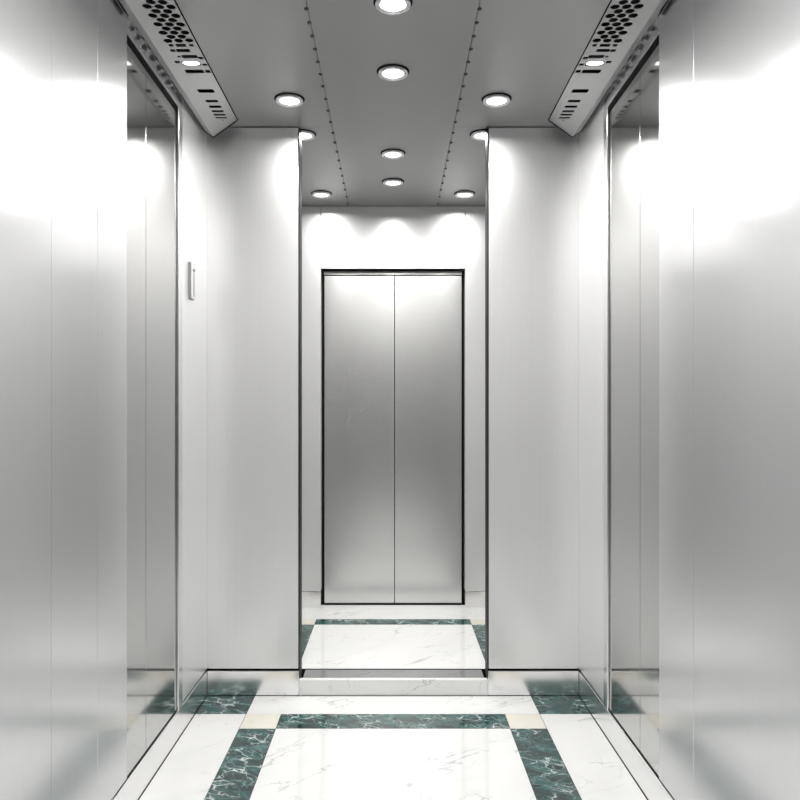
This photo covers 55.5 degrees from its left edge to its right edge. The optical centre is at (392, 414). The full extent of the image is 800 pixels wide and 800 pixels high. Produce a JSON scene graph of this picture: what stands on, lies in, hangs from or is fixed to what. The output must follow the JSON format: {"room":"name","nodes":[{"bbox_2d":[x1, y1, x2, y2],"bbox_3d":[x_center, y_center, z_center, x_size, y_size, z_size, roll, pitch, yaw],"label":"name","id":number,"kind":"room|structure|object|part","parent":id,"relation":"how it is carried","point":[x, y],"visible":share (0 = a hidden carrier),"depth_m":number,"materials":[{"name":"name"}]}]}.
{"room":"elevator interior","nodes":[
{"label":"elevator interior","id":0,"kind":"room"},
{"bbox_2d":[0,0,206,799],"bbox_3d":[-0.911,-0.018,1.756,0.097,2.637,6.212,0,0,0],"label":"wall","id":1,"kind":"structure","parent":0,"point":[63,63],"depth_m":2.05,"materials":[{"name":"metal"}]},
{"bbox_3d":[-0.896,-0.058,1.335,0.067,2.478,1.169,0,0,0],"label":"wall panel","id":2,"kind":"part","parent":1,"relation":"part of","materials":[{"name":"metal"}]},
{"bbox_3d":[-0.896,-0.058,2.070,0.067,2.478,0.299,0,0,0],"label":"wall panel","id":3,"kind":"part","parent":1,"relation":"part of","materials":[{"name":"metal"}]},
{"bbox_3d":[-0.896,-0.058,2.344,0.067,2.478,0.247,0,0,0],"label":"wall panel","id":4,"kind":"part","parent":1,"relation":"part of","materials":[{"name":"metal"}]},
{"bbox_2d":[127,35,182,777],"bbox_3d":[-0.878,-0.036,2.752,0.039,2.447,0.705,0,0,0],"label":"door","id":5,"kind":"structure","parent":1,"relation":"in","point":[154,121],"depth_m":2.73,"materials":[{"name":"metal"}]},
{"bbox_2d":[112,672,206,799],"bbox_3d":[-0.895,1.244,1.084,0.069,0.113,4.868,0,0,0],"label":"baseboard","id":6,"kind":"structure","parent":1,"relation":"attached to","point":[146,768],"depth_m":2.83,"materials":[{"name":"metal"}]},
{"bbox_2d":[188,262,194,299],"bbox_3d":[-0.856,-0.570,3.237,0.014,0.156,0.064,0,0,0],"label":"indicator","id":7,"kind":"object","parent":1,"relation":"attached to","point":[191,266],"visible":1,"depth_m":3.21,"materials":[{"name":"metal"}]},
{"bbox_3d":[-0.852,-0.570,3.237,0.002,0.152,0.060,0,0,0],"label":"plate","id":8,"kind":"part","parent":7,"relation":"part of","materials":[{"name":"metal"}]},
{"bbox_3d":[-0.896,-0.079,3.317,0.067,2.513,0.418,0,0,0],"label":"wall panel","id":9,"kind":"part","parent":1,"relation":"part of","materials":[{"name":"metal"}]},
{"bbox_2d":[118,0,667,205],"bbox_3d":[0.000,-1.365,1.805,1.940,0.065,6.510,0,0,0],"label":"ceiling","id":10,"kind":"structure","parent":0,"point":[328,53],"depth_m":3.00,"materials":[{"name":"metal"}]},
{"bbox_2d":[116,0,236,137],"bbox_3d":[-0.783,-1.305,1.823,0.159,0.100,3.245,0,0,0],"label":"panel","id":11,"kind":"object","parent":10,"relation":"attached to","point":[163,27],"visible":1,"depth_m":2.76,"materials":[{"name":"metal"}]},
{"bbox_2d":[182,61,199,64],"bbox_3d":[-0.749,-1.307,2.823,0.020,0.034,0.095,0,0,33],"label":"light","id":12,"kind":"object","parent":11,"relation":"attached to","point":[183,62],"visible":1,"depth_m":2.82,"materials":[{"name":"white"}]},
{"bbox_3d":[-0.782,-1.296,3.443,0.157,0.082,0.003,0,0,0],"label":"plate","id":13,"kind":"part","parent":11,"relation":"part of","materials":[{"name":"metal"}]},
{"bbox_3d":[-0.826,-1.347,3.487,0.249,0.020,0.079,0,0,0],"label":"panel","id":14,"kind":"part","parent":10,"relation":"part of","materials":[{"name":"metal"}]},
{"bbox_3d":[-0.491,-1.347,1.089,0.419,0.020,4.877,0,0,0],"label":"panel","id":15,"kind":"part","parent":10,"relation":"part of","materials":[{"name":"metal"}]},
{"bbox_3d":[-0.616,-1.347,4.285,0.668,0.020,1.511,0,0,0],"label":"panel","id":16,"kind":"part","parent":10,"relation":"part of","materials":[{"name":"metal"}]},
{"bbox_2d":[274,93,304,106],"bbox_3d":[-0.438,-1.330,3.216,0.128,0.014,0.128,0,0,0],"label":"recessed light","id":17,"kind":"object","parent":10,"relation":"in","point":[283,99],"visible":1,"depth_m":3.20,"materials":[{"name":"white glass"}]},
{"bbox_2d":[300,129,315,140],"bbox_3d":[-0.429,-1.330,3.616,0.128,0.014,0.128,0,0,0],"label":"recessed light","id":18,"kind":"object","parent":10,"relation":"in","point":[306,134],"visible":0.64,"depth_m":3.60,"materials":[{"name":"white glass"}]},
{"bbox_2d":[311,190,331,197],"bbox_3d":[-0.432,-1.330,4.588,0.128,0.014,0.128,0,0,0],"label":"recessed light","id":19,"kind":"object","parent":10,"relation":"in","point":[319,193],"visible":1,"depth_m":4.56,"materials":[{"name":"white glass"}]},
{"bbox_2d":[373,0,412,14],"bbox_3d":[0.000,-1.330,2.460,0.128,0.014,0.128,0,0,0],"label":"recessed light","id":20,"kind":"object","parent":10,"relation":"in","point":[389,7],"visible":1,"depth_m":2.46,"materials":[{"name":"silver metal"}]},
{"bbox_2d":[377,64,408,80],"bbox_3d":[0.000,-1.330,2.958,0.128,0.014,0.128,0,0,0],"label":"recessed light","id":21,"kind":"object","parent":10,"relation":"in","point":[389,72],"visible":1,"depth_m":2.94,"materials":[{"name":"white glass"}]},
{"bbox_2d":[381,149,404,158],"bbox_3d":[0.000,-1.330,3.878,0.128,0.014,0.128,0,0,0],"label":"recessed light","id":22,"kind":"object","parent":10,"relation":"in","point":[387,153],"visible":1,"depth_m":3.86,"materials":[{"name":"white glass"}]},
{"bbox_2d":[382,178,403,186],"bbox_3d":[0.000,-1.330,4.352,0.128,0.014,0.128,0,0,0],"label":"recessed light","id":23,"kind":"object","parent":10,"relation":"in","point":[392,182],"visible":1,"depth_m":4.33,"materials":[{"name":"white glass"}]},
{"bbox_3d":[0.000,-1.347,1.845,0.560,0.020,6.390,0,0,0],"label":"panel","id":24,"kind":"part","parent":10,"relation":"part of","materials":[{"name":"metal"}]},
{"bbox_2d":[454,190,474,197],"bbox_3d":[0.432,-1.330,4.588,0.128,0.014,0.128,0,0,0],"label":"recessed light","id":25,"kind":"object","parent":10,"relation":"in","point":[465,193],"visible":1,"depth_m":4.56,"materials":[{"name":"white glass"}]},
{"bbox_2d":[470,129,486,140],"bbox_3d":[0.429,-1.330,3.616,0.128,0.014,0.128,0,0,0],"label":"recessed light","id":26,"kind":"object","parent":10,"relation":"in","point":[480,134],"visible":0.69,"depth_m":3.60,"materials":[{"name":"white glass"}]},
{"bbox_2d":[481,93,511,106],"bbox_3d":[0.438,-1.330,3.216,0.128,0.014,0.128,0,0,0],"label":"recessed light","id":27,"kind":"object","parent":10,"relation":"in","point":[492,99],"visible":1,"depth_m":3.20,"materials":[{"name":"white glass"}]},
{"bbox_3d":[0.616,-1.347,4.285,0.668,0.020,1.511,0,0,0],"label":"panel","id":28,"kind":"part","parent":10,"relation":"part of","materials":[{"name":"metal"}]},
{"bbox_3d":[0.491,-1.347,1.089,0.419,0.020,4.877,0,0,0],"label":"panel","id":29,"kind":"part","parent":10,"relation":"part of","materials":[{"name":"metal"}]},
{"bbox_3d":[0.826,-1.347,3.487,0.249,0.020,0.079,0,0,0],"label":"panel","id":30,"kind":"part","parent":10,"relation":"part of","materials":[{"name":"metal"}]},
{"bbox_2d":[549,0,669,137],"bbox_3d":[0.783,-1.305,1.823,0.159,0.100,3.245,0,0,0],"label":"panel","id":31,"kind":"object","parent":10,"relation":"attached to","point":[622,27],"visible":1,"depth_m":2.76,"materials":[{"name":"metal"}]},
{"bbox_3d":[0.782,-1.296,3.443,0.157,0.082,0.003,0,0,0],"label":"plate","id":32,"kind":"part","parent":31,"relation":"part of","materials":[{"name":"metal"}]},
{"bbox_2d":[586,61,603,64],"bbox_3d":[0.749,-1.307,2.823,0.020,0.034,0.095,0,0,-33],"label":"light","id":33,"kind":"object","parent":31,"relation":"attached to","point":[589,62],"visible":1,"depth_m":2.82,"materials":[{"name":"white"}]},
{"bbox_2d":[207,128,578,669],"bbox_3d":[0.000,-0.074,3.581,1.746,2.522,0.106,0,0,0],"label":"wall","id":34,"kind":"structure","parent":0,"point":[252,173],"depth_m":3.53,"materials":[{"name":"metal"}]},
{"bbox_2d":[207,670,301,694],"bbox_3d":[-0.649,1.244,3.574,0.426,0.113,0.108,0,0,0],"label":"baseboard","id":35,"kind":"structure","parent":34,"relation":"attached to","point":[219,682],"depth_m":3.52,"materials":[{"name":"metal"}]},
{"bbox_2d":[298,128,301,678],"bbox_3d":[-0.437,-0.051,3.581,0.004,2.570,0.094,0,0,0],"label":"trim","id":36,"kind":"structure","parent":34,"relation":"attached to","point":[299,133],"depth_m":3.54,"materials":[{"name":"metal"}]},
{"bbox_2d":[485,128,488,678],"bbox_3d":[0.442,-0.051,3.581,0.004,2.570,0.094,0,0,0],"label":"trim","id":37,"kind":"structure","parent":34,"relation":"attached to","point":[487,133],"depth_m":3.54,"materials":[{"name":"metal"}]},
{"bbox_2d":[485,670,578,694],"bbox_3d":[0.651,1.244,3.574,0.420,0.113,0.108,0,0,0],"label":"baseboard","id":38,"kind":"structure","parent":34,"relation":"attached to","point":[500,682],"depth_m":3.52,"materials":[{"name":"metal"}]},
{"bbox_2d":[138,695,647,799],"bbox_3d":[0.000,1.340,1.044,1.900,0.080,4.988,0,0,0],"label":"floor","id":39,"kind":"structure","parent":0,"point":[233,747],"depth_m":2.94,"materials":[{"name":"white stone"}]},
{"bbox_2d":[299,670,487,695],"bbox_3d":[0.003,1.264,3.608,0.875,0.073,0.176,0,0,0],"label":"step","id":40,"kind":"structure","parent":39,"relation":"on","point":[313,682],"depth_m":3.52,"materials":[{"name":"white stone"}]},
{"bbox_3d":[0.003,1.269,3.624,0.853,0.062,0.144,0,0,0],"label":"sill","id":41,"kind":"part","parent":40,"relation":"part of","materials":[{"name":"grey stone"}]},
{"bbox_2d":[302,206,484,607],"bbox_3d":[0.000,-0.018,4.959,1.900,2.637,0.202,0,0,0],"label":"wall","id":42,"kind":"structure","parent":0,"point":[334,238],"depth_m":4.86,"materials":[{"name":"paint"}]},
{"bbox_3d":[-0.696,-0.104,4.931,0.468,2.462,0.138,0,0,0],"label":"jamb panel","id":43,"kind":"part","parent":42,"relation":"part of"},
{"bbox_2d":[322,271,463,604],"bbox_3d":[0.000,0.149,4.957,0.922,2.170,0.046,0,0,0],"label":"door","id":44,"kind":"structure","parent":42,"relation":"in","point":[358,306],"depth_m":4.94,"materials":[{"name":"metal"}]},
{"bbox_3d":[0.000,1.230,4.952,0.892,0.008,0.036,0,0,0],"label":"sill","id":45,"kind":"part","parent":44,"relation":"part of","materials":[{"name":"metal"}]},
{"bbox_3d":[0.000,-1.135,4.931,0.920,0.399,0.138,0,0,0],"label":"header panel","id":46,"kind":"part","parent":42,"relation":"part of","materials":[{"name":"white paint"}]},
{"bbox_3d":[0.696,-0.104,4.931,0.468,2.462,0.138,0,0,0],"label":"jamb panel","id":47,"kind":"part","parent":42,"relation":"part of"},
{"bbox_2d":[302,605,484,677],"bbox_3d":[0.000,1.307,4.349,1.900,0.146,1.302,0,0,0],"label":"floor","id":48,"kind":"structure","parent":0,"point":[334,637],"depth_m":4.21,"materials":[{"name":"white stone"}]},
{"bbox_2d":[579,0,799,799],"bbox_3d":[0.911,-0.018,1.756,0.097,2.637,6.212,0,0,0],"label":"wall","id":49,"kind":"structure","parent":0,"point":[729,70],"depth_m":1.98,"materials":[{"name":"metal"}]},
{"bbox_3d":[0.896,-0.079,3.317,0.067,2.513,0.418,0,0,0],"label":"wall panel","id":50,"kind":"part","parent":49,"relation":"part of","materials":[{"name":"metal"}]},
{"bbox_2d":[579,672,673,799],"bbox_3d":[0.895,1.244,1.084,0.069,0.113,4.868,0,0,0],"label":"baseboard","id":51,"kind":"structure","parent":49,"relation":"attached to","point":[639,768],"depth_m":2.83,"materials":[{"name":"metal"}]},
{"bbox_2d":[603,35,658,777],"bbox_3d":[0.878,-0.036,2.752,0.039,2.447,0.705,0,0,0],"label":"door","id":52,"kind":"structure","parent":49,"relation":"in","point":[631,121],"depth_m":2.77,"materials":[{"name":"metal"}]},
{"bbox_3d":[0.896,-0.058,2.324,0.067,2.478,0.287,0,0,0],"label":"wall panel","id":53,"kind":"part","parent":49,"relation":"part of","materials":[{"name":"metal"}]},
{"bbox_3d":[0.896,-0.058,1.465,0.067,2.478,1.429,0,0,0],"label":"wall panel","id":54,"kind":"part","parent":49,"relation":"part of","materials":[{"name":"metal"}]}
]}

